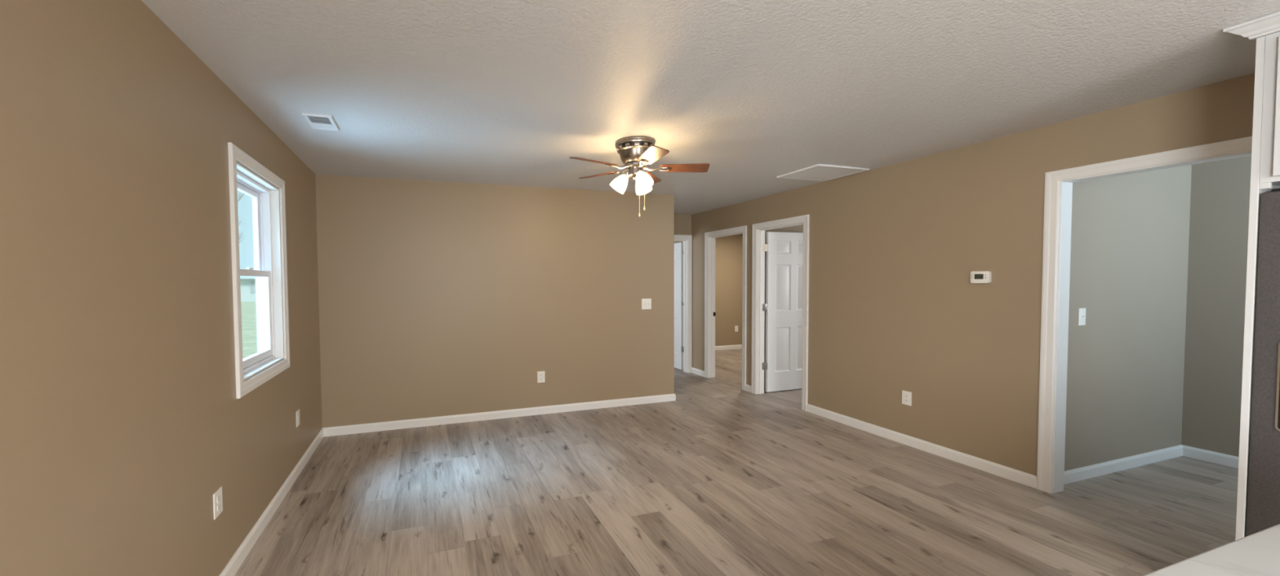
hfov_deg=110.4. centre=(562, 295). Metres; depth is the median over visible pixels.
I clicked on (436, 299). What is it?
wall
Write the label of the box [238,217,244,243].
bare tree
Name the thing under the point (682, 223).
wall
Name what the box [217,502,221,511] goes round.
receptacle
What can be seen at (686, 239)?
trim
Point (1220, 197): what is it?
wall
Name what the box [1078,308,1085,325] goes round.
light switch
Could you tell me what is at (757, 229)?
trim
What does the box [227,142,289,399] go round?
trim
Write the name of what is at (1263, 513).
refrigerator
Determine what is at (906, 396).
wall outlet
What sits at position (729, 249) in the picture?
wall
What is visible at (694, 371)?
baseboard
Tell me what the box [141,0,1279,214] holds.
ceiling
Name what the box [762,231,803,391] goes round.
door
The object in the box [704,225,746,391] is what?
trim
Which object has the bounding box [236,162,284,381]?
window
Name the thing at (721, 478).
floor
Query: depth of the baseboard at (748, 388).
5.64 m
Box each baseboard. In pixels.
[218,393,675,575]
[691,367,704,377]
[715,344,742,350]
[745,384,751,392]
[806,404,1036,488]
[1063,444,1238,484]
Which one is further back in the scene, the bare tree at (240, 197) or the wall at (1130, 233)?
the bare tree at (240, 197)
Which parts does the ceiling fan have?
blade, blade, bulb, lamp arm, pull chain, lamp arm, bulb, bulb, blade, blade, blade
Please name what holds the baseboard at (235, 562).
attached to the wall at (122, 419)
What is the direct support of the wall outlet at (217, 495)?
attached to the wall at (122, 419)
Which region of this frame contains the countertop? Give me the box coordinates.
[1142,524,1279,575]
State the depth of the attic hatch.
4.12 m
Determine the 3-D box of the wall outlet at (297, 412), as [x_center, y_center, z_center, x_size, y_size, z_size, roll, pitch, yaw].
[-2.010,0.930,3.343,0.008,0.118,0.084,-1,2,-18]
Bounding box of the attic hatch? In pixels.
[776,164,870,182]
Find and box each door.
[674,242,684,369]
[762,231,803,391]
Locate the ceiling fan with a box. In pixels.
[568,136,710,217]
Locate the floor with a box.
[234,348,1238,575]
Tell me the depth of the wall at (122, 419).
1.45 m
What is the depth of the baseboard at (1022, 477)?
3.58 m
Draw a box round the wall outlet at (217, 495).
[213,486,222,519]
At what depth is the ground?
19.66 m
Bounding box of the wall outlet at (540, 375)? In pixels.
[537,371,545,382]
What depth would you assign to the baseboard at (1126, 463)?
3.32 m
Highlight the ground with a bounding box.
[240,301,257,359]
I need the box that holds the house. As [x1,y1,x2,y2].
[240,277,256,302]
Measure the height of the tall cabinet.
2.438 m
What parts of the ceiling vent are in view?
plate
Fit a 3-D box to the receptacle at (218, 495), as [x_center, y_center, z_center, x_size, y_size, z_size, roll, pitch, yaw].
[-1.596,0.941,2.042,0.003,0.028,0.034,-1,2,-18]
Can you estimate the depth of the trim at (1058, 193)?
2.90 m
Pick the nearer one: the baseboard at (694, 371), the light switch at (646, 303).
the light switch at (646, 303)
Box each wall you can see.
[0,0,322,575]
[315,174,803,427]
[674,73,1254,475]
[674,214,691,235]
[715,234,742,346]
[1064,164,1191,471]
[1181,155,1251,457]
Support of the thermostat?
attached to the wall at (894, 305)
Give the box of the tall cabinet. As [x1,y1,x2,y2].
[1222,11,1279,540]
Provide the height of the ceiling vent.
0.012 m
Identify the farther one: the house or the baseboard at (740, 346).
the house
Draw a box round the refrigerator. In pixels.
[1245,188,1279,536]
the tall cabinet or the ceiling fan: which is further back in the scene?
the ceiling fan
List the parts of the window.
sash, sash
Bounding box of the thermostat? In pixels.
[970,271,991,283]
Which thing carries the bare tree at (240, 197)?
on the ground
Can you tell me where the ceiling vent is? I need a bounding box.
[302,112,338,131]
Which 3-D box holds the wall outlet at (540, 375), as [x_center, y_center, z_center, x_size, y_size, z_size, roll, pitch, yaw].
[-0.235,0.878,4.753,0.084,0.122,0.008,-1,2,-18]
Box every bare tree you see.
[237,191,244,201]
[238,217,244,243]
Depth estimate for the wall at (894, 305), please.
3.48 m
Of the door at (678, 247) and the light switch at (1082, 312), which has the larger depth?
the door at (678, 247)
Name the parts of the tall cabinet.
crown moulding, frame, door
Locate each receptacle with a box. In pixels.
[217,494,220,503]
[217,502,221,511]
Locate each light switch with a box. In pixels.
[641,298,651,309]
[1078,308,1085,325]
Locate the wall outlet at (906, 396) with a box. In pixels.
[902,390,911,405]
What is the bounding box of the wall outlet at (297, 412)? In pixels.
[295,408,299,427]
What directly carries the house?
on the ground
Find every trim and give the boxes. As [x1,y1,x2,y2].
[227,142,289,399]
[674,235,692,373]
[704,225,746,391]
[751,214,808,411]
[1036,136,1252,493]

